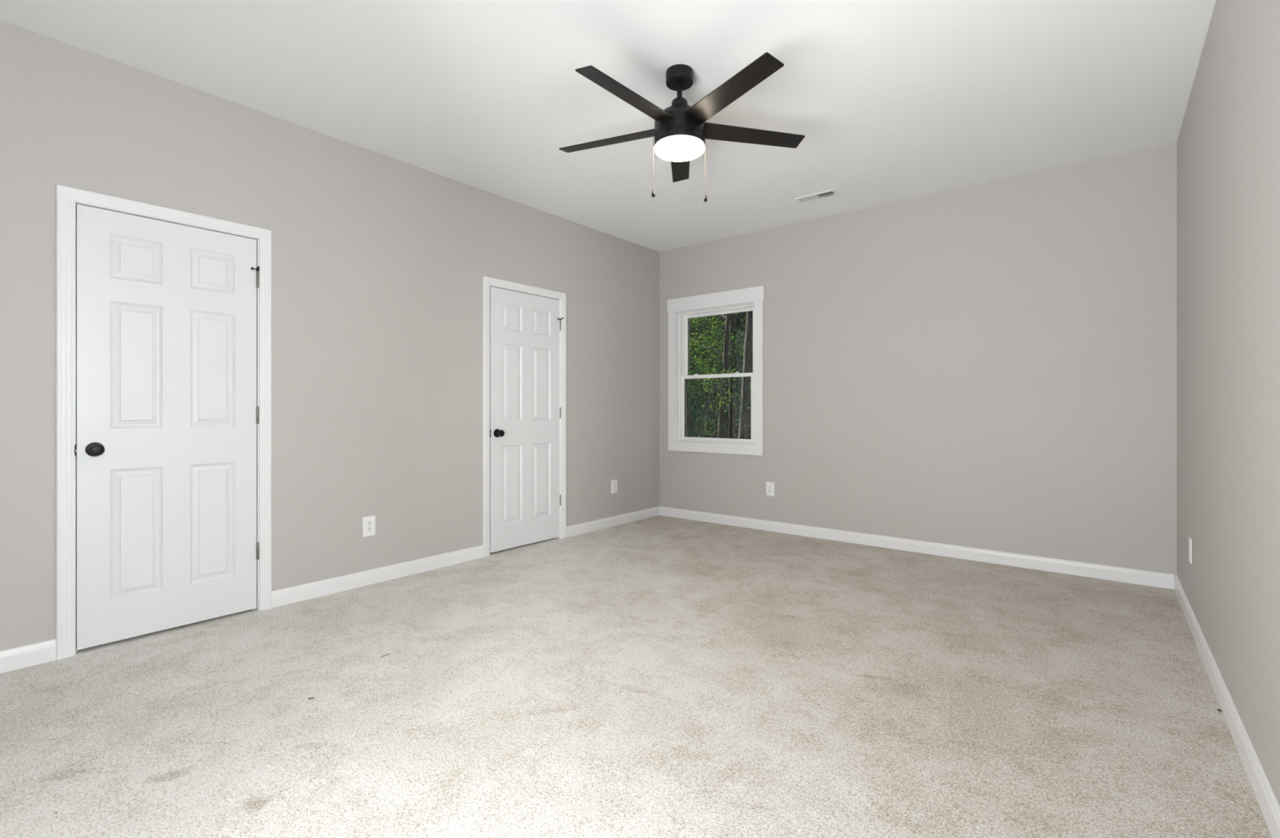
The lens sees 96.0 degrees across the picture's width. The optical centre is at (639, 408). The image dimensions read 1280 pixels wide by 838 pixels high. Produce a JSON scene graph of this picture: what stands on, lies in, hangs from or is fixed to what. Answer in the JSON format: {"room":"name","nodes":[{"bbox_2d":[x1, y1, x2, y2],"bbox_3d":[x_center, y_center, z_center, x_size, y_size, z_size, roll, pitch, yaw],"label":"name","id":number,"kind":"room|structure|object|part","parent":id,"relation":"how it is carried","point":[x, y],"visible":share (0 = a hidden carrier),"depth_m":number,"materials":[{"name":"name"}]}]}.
{"room":"empty bedroom","nodes":[
{"label":"empty bedroom","id":0,"kind":"room"},
{"bbox_2d":[0,19,659,651],"bbox_3d":[-1.428,-0.263,4.099,0.140,2.743,5.310,0,0,39],"label":"wall","id":1,"kind":"structure","parent":0,"point":[380,262],"depth_m":3.46,"materials":[{"name":"beige paint"}]},
{"bbox_2d":[55,184,271,660],"bbox_3d":[-2.366,0.059,2.917,0.157,2.100,0.844,0,0,39],"label":"door frame","id":2,"kind":"structure","parent":1,"relation":"attached to","point":[67,198],"depth_m":2.60,"materials":[{"name":"white paint"}]},
{"bbox_2d":[74,204,259,650],"bbox_3d":[-2.308,0.084,2.872,0.103,2.018,0.728,0,0,39],"label":"door","id":3,"kind":"structure","parent":1,"relation":"in","point":[167,411],"depth_m":2.84,"materials":[{"name":"white paint"}]},
{"bbox_3d":[-2.554,0.188,2.607,0.032,0.060,0.008,0,0,39],"label":"strike plate","id":4,"kind":"part","parent":3,"relation":"part of","materials":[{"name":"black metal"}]},
{"bbox_3d":[-2.476,0.188,2.627,0.058,0.054,0.054,0,0,39],"label":"knob","id":5,"kind":"part","parent":3,"relation":"part of","materials":[{"name":"black metal"}]},
{"bbox_2d":[0,506,659,673],"bbox_3d":[-1.368,1.064,4.052,0.012,0.090,5.030,0,0,39],"label":"baseboard","id":6,"kind":"structure","parent":1,"relation":"attached to","point":[18,658],"depth_m":3.58,"materials":[{"name":"white paint"}]},
{"bbox_2d":[362,515,375,537],"bbox_3d":[-1.706,0.742,3.635,0.007,0.126,0.081,0,0,39],"label":"wall outlet","id":7,"kind":"object","parent":1,"relation":"attached to","point":[368,522],"visible":1,"depth_m":3.63,"materials":[{"name":"white plastic"}]},
{"bbox_2d":[366,527,372,532],"bbox_3d":[-1.704,0.761,3.633,0.002,0.028,0.034,0,0,39],"label":"receptacle","id":8,"kind":"object","parent":7,"relation":"attached to","point":[368,529],"depth_m":3.63,"materials":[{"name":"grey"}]},
{"bbox_2d":[366,520,372,525],"bbox_3d":[-1.704,0.722,3.633,0.002,0.028,0.034,0,0,39],"label":"receptacle","id":9,"kind":"object","parent":7,"relation":"attached to","point":[368,522],"depth_m":3.63,"materials":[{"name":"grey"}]},
{"bbox_2d":[483,275,566,557],"bbox_3d":[-0.956,0.059,4.672,0.157,2.100,0.844,0,0,39],"label":"door frame","id":10,"kind":"structure","parent":1,"relation":"attached to","point":[488,282],"depth_m":4.47,"materials":[{"name":"white paint"}]},
{"bbox_2d":[489,286,563,553],"bbox_3d":[-0.895,0.084,4.631,0.103,2.018,0.728,0,0,39],"label":"door","id":11,"kind":"structure","parent":1,"relation":"in","point":[524,328],"depth_m":4.62,"materials":[{"name":"white paint"}]},
{"bbox_3d":[-1.063,0.188,4.386,0.058,0.054,0.054,0,0,39],"label":"knob","id":12,"kind":"part","parent":11,"relation":"part of","materials":[{"name":"black metal"}]},
{"bbox_2d":[611,480,617,493],"bbox_3d":[-0.241,0.738,5.458,0.008,0.127,0.084,0,0,39],"label":"wall jack","id":13,"kind":"object","parent":1,"relation":"attached to","point":[614,482],"visible":1,"depth_m":5.45,"materials":[{"name":"white plastic"}]},
{"bbox_2d":[0,0,1216,252],"bbox_3d":[-0.105,-1.704,3.037,4.952,0.140,5.310,0,0,39],"label":"ceiling","id":14,"kind":"structure","parent":0,"point":[891,101],"depth_m":2.88,"materials":[{"name":"white paint"}]},
{"bbox_2d":[559,52,804,201],"bbox_3d":[0.160,-1.319,2.768,1.257,0.630,1.208,0,0,39],"label":"ceiling fan","id":15,"kind":"object","parent":14,"relation":"hanging from","point":[680,131],"visible":1,"depth_m":2.71,"materials":[{"name":"black metal"}]},
{"bbox_3d":[-0.146,-1.365,2.940,0.562,0.028,0.110,0,0,23],"label":"blade","id":16,"kind":"part","parent":15,"relation":"part of","materials":[{"name":"black wood"}]},
{"bbox_3d":[-0.046,-1.365,2.521,0.110,0.028,0.562,0,0,41],"label":"blade","id":17,"kind":"part","parent":15,"relation":"part of","materials":[{"name":"black wood"}]},
{"bbox_3d":[0.068,-1.194,2.799,0.010,0.261,0.003,0,0,3],"label":"pull chain","id":18,"kind":"part","parent":15,"relation":"part of","materials":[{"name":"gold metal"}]},
{"bbox_2d":[654,135,704,161],"bbox_3d":[0.192,-1.258,2.799,0.240,0.028,0.240,0,0,39],"label":"diffuser","id":19,"kind":"object","parent":15,"relation":"attached to","point":[669,148],"depth_m":2.75,"materials":[{"name":"white glass"}]},
{"bbox_3d":[0.221,-1.365,3.164,0.110,0.028,0.562,0,0,5],"label":"blade","id":20,"kind":"part","parent":15,"relation":"part of","materials":[{"name":"black wood"}]},
{"bbox_3d":[0.383,-1.365,2.486,0.110,0.028,0.562,0,0,-31],"label":"blade","id":21,"kind":"part","parent":15,"relation":"part of","materials":[{"name":"black wood"}]},
{"bbox_3d":[0.548,-1.365,2.884,0.562,0.028,0.110,0,0,-13],"label":"blade","id":22,"kind":"part","parent":15,"relation":"part of","materials":[{"name":"black wood"}]},
{"bbox_2d":[795,188,840,204],"bbox_3d":[1.365,-1.707,4.436,0.308,0.178,0.144,0,0,39],"label":"ceiling vent","id":23,"kind":"object","parent":14,"relation":"in","point":[831,193],"visible":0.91,"depth_m":4.44,"materials":[{"name":"white metal"}]},
{"bbox_2d":[0,515,1271,837],"bbox_3d":[-0.105,1.169,3.037,4.952,0.120,5.310,0,0,39],"label":"floor","id":24,"kind":"structure","parent":0,"point":[707,680],"depth_m":2.17,"materials":[{"name":"beige carpet"}]},
{"bbox_2d":[659,142,1177,577],"bbox_3d":[1.790,-0.263,4.830,3.962,2.743,0.140,0,0,39],"label":"wall","id":25,"kind":"structure","parent":0,"point":[993,365],"depth_m":4.22,"materials":[{"name":"beige paint"}]},
{"bbox_2d":[666,285,764,455],"bbox_3d":[0.753,-0.346,5.649,1.084,1.550,0.162,0,0,39],"label":"window","id":26,"kind":"structure","parent":25,"relation":"in","point":[678,322],"depth_m":5.67,"materials":[{"name":"white paint"}]},
{"bbox_3d":[0.331,-0.325,5.901,0.088,1.320,0.018,0,0,39],"label":"casing","id":27,"kind":"part","parent":26,"relation":"part of","materials":[{"name":"white paint"}]},
{"bbox_3d":[0.503,-0.006,5.922,0.008,0.630,0.006,0,0,39],"label":"screen rail","id":28,"kind":"part","parent":26,"relation":"part of","materials":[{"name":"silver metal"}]},
{"bbox_3d":[0.767,-0.323,5.668,0.872,1.303,0.105,0,0,39],"label":"frame","id":29,"kind":"part","parent":26,"relation":"part of","materials":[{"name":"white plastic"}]},
{"bbox_3d":[0.709,-1.053,5.595,1.084,0.136,0.022,0,0,39],"label":"head casing","id":30,"kind":"part","parent":26,"relation":"part of","materials":[{"name":"white paint"}]},
{"bbox_3d":[0.709,0.382,5.597,1.060,0.094,0.018,0,0,39],"label":"casing","id":31,"kind":"part","parent":26,"relation":"part of","materials":[{"name":"white paint"}]},
{"bbox_3d":[0.753,-0.012,5.651,0.831,0.652,0.032,0,0,39],"label":"sash","id":32,"kind":"part","parent":26,"relation":"part of","materials":[{"name":"white plastic"}]},
{"bbox_3d":[0.784,-0.630,5.690,0.831,0.650,0.032,0,0,39],"label":"sash","id":33,"kind":"part","parent":26,"relation":"part of","materials":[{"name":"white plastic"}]},
{"bbox_3d":[1.088,-0.325,5.293,0.088,1.320,0.018,0,0,39],"label":"casing","id":34,"kind":"part","parent":26,"relation":"part of","materials":[{"name":"white paint"}]},
{"bbox_2d":[765,482,774,497],"bbox_3d":[1.179,0.731,5.227,0.081,0.126,0.007,0,0,39],"label":"wall outlet","id":35,"kind":"object","parent":25,"relation":"attached to","point":[770,486],"visible":1,"depth_m":5.22,"materials":[{"name":"white plastic"}]},
{"bbox_2d":[659,506,1174,590],"bbox_3d":[1.742,1.064,4.771,3.937,0.090,0.012,0,0,39],"label":"baseboard","id":36,"kind":"structure","parent":25,"relation":"attached to","point":[1164,580],"depth_m":4.31,"materials":[{"name":"white paint"}]},
{"bbox_2d":[1177,0,1279,806],"bbox_3d":[1.770,-0.263,1.530,0.140,2.743,5.310,0,0,39],"label":"wall","id":37,"kind":"structure","parent":0,"point":[1228,140],"depth_m":2.03,"materials":[{"name":"beige paint"}]},
{"bbox_2d":[1188,537,1191,564],"bbox_3d":[2.837,0.731,2.976,0.007,0.126,0.081,0,0,39],"label":"wall outlet","id":38,"kind":"object","parent":37,"relation":"attached to","point":[1189,538],"visible":1,"depth_m":2.96,"materials":[{"name":"white plastic"}]},
{"bbox_2d":[1173,574,1279,837],"bbox_3d":[1.711,1.064,1.578,0.012,0.090,5.030,0,0,39],"label":"baseboard","id":39,"kind":"structure","parent":37,"relation":"attached to","point":[1269,807],"depth_m":1.89,"materials":[{"name":"white paint"}]},
{"label":"outside","id":40,"kind":"structure","parent":0,"visible":0},
{"bbox_3d":[13.381,1.519,35.194,60.000,1.098,60.000,0,0,39],"label":"ground","id":41,"kind":"structure","parent":40,"visible":0},
{"bbox_2d":[685,320,718,435],"bbox_3d":[2.754,-4.262,30.446,4.628,12.684,4.566,0,0,33],"label":"tree","id":42,"kind":"object","parent":41,"relation":"on","point":[706,320],"visible":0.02,"depth_m":29.72,"materials":[{"name":"green plant"}]},
{"bbox_2d":[685,315,722,437],"bbox_3d":[1.197,-2.505,18.581,3.812,9.031,3.990,0,0,19],"label":"tree","id":43,"kind":"object","parent":41,"relation":"on","point":[714,404],"visible":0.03,"depth_m":18.73,"materials":[{"name":"green plant"}]},
{"bbox_2d":[685,315,725,436],"bbox_3d":[1.115,-0.659,14.145,2.339,5.336,2.230,0,0,-10],"label":"sapling","id":44,"kind":"object","parent":41,"relation":"on","point":[701,321],"visible":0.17,"depth_m":14.07,"materials":[{"name":"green plant"}]},
{"bbox_2d":[685,400,730,437],"bbox_3d":[1.275,0.902,13.829,1.877,2.221,1.416,0,0,39],"label":"sapling","id":45,"kind":"object","parent":41,"relation":"on","point":[701,420],"visible":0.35,"depth_m":13.70,"materials":[{"name":"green plant"}]},
{"bbox_2d":[685,317,737,437],"bbox_3d":[1.734,-2.968,21.391,4.039,10.170,4.283,0,0,39],"label":"tree","id":46,"kind":"object","parent":41,"relation":"on","point":[691,369],"visible":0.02,"depth_m":21.37,"materials":[{"name":"green plant"}]},
{"bbox_2d":[685,365,738,439],"bbox_3d":[1.616,0.451,15.196,1.959,3.122,1.848,0,0,-33],"label":"sapling","id":47,"kind":"object","parent":41,"relation":"on","point":[715,385],"visible":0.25,"depth_m":15.10,"materials":[{"name":"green plant"}]},
{"bbox_2d":[685,316,740,436],"bbox_3d":[2.284,-3.657,25.537,4.343,11.152,4.291,0,0,39],"label":"tree","id":48,"kind":"object","parent":41,"relation":"on","point":[716,317],"visible":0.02,"depth_m":25.52,"materials":[{"name":"green plant"}]},
{"bbox_2d":[685,313,752,438],"bbox_3d":[2.659,-2.190,14.027,4.080,8.407,3.597,0,0,39],"label":"tree","id":49,"kind":"object","parent":41,"relation":"on","point":[726,354],"visible":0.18,"depth_m":13.47,"materials":[{"name":"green plant"}]},
{"bbox_2d":[685,314,752,438],"bbox_3d":[3.222,-3.084,20.865,4.181,10.135,4.226,0,0,-13],"label":"tree","id":50,"kind":"object","parent":41,"relation":"on","point":[717,399],"visible":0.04,"depth_m":20.34,"materials":[{"name":"green plant"}]},
{"bbox_2d":[687,311,752,439],"bbox_3d":[2.667,-2.313,17.513,3.882,8.990,3.910,0,0,-19],"label":"tree","id":51,"kind":"object","parent":41,"relation":"on","point":[725,417],"visible":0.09,"depth_m":17.29,"materials":[{"name":"green plant"}]},
{"bbox_2d":[687,312,752,437],"bbox_3d":[2.632,-1.686,16.749,3.826,7.420,4.072,0,0,39],"label":"tree","id":52,"kind":"object","parent":41,"relation":"on","point":[711,397],"visible":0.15,"depth_m":16.15,"materials":[{"name":"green plant"}]},
{"bbox_2d":[698,363,741,438],"bbox_3d":[1.643,0.533,11.970,0.987,2.957,0.964,0,0,-8],"label":"sapling","id":53,"kind":"object","parent":41,"relation":"on","point":[722,379],"visible":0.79,"depth_m":12.01,"materials":[{"name":"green plant"}]},
{"bbox_2d":[692,312,752,438],"bbox_3d":[3.122,-1.939,15.535,3.941,7.904,3.856,0,0,39],"label":"tree","id":54,"kind":"object","parent":41,"relation":"on","point":[731,415],"visible":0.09,"depth_m":14.54,"materials":[{"name":"green plant"}]},
{"bbox_2d":[693,311,752,439],"bbox_3d":[3.840,-3.706,24.807,4.443,11.276,4.326,0,0,39],"label":"tree","id":55,"kind":"object","parent":41,"relation":"on","point":[744,312],"visible":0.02,"depth_m":25.38,"materials":[{"name":"green plant"}]},
{"bbox_2d":[707,311,752,439],"bbox_3d":[3.890,-2.412,17.030,3.857,8.849,3.975,0,0,39],"label":"tree","id":56,"kind":"object","parent":41,"relation":"on","point":[722,328],"visible":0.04,"depth_m":16.79,"materials":[{"name":"green plant"}]},
{"bbox_2d":[709,321,752,438],"bbox_3d":[4.057,-3.065,19.435,4.309,10.118,4.019,0,0,18],"label":"tree","id":57,"kind":"object","parent":41,"relation":"on","point":[736,415],"visible":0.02,"depth_m":18.92,"materials":[{"name":"green plant"}]},
{"bbox_2d":[710,317,751,439],"bbox_3d":[4.929,-4.271,28.636,4.502,12.227,4.730,0,0,39],"label":"tree","id":58,"kind":"object","parent":41,"relation":"on","point":[735,317],"visible":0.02,"depth_m":28.55,"materials":[{"name":"green plant"}]},
{"bbox_2d":[722,337,751,413],"bbox_3d":[4.893,-3.611,22.617,4.225,11.209,4.593,0,0,39],"label":"tree","id":59,"kind":"object","parent":41,"relation":"on","point":[738,338],"visible":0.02,"depth_m":22.52,"materials":[{"name":"green plant"}]},
{"bbox_2d":[728,313,752,372],"bbox_3d":[2.595,-0.405,13.023,1.389,4.830,1.846,0,0,20],"label":"sapling","id":60,"kind":"object","parent":41,"relation":"on","point":[743,332],"visible":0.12,"depth_m":12.80,"materials":[{"name":"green plant"}]},
{"bbox_2d":[729,311,752,439],"bbox_3d":[3.315,-1.936,12.263,3.256,7.917,3.701,0,0,-10],"label":"tree","id":61,"kind":"object","parent":41,"relation":"on","point":[744,415],"visible":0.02,"depth_m":11.47,"materials":[{"name":"grey plant"}]}
]}

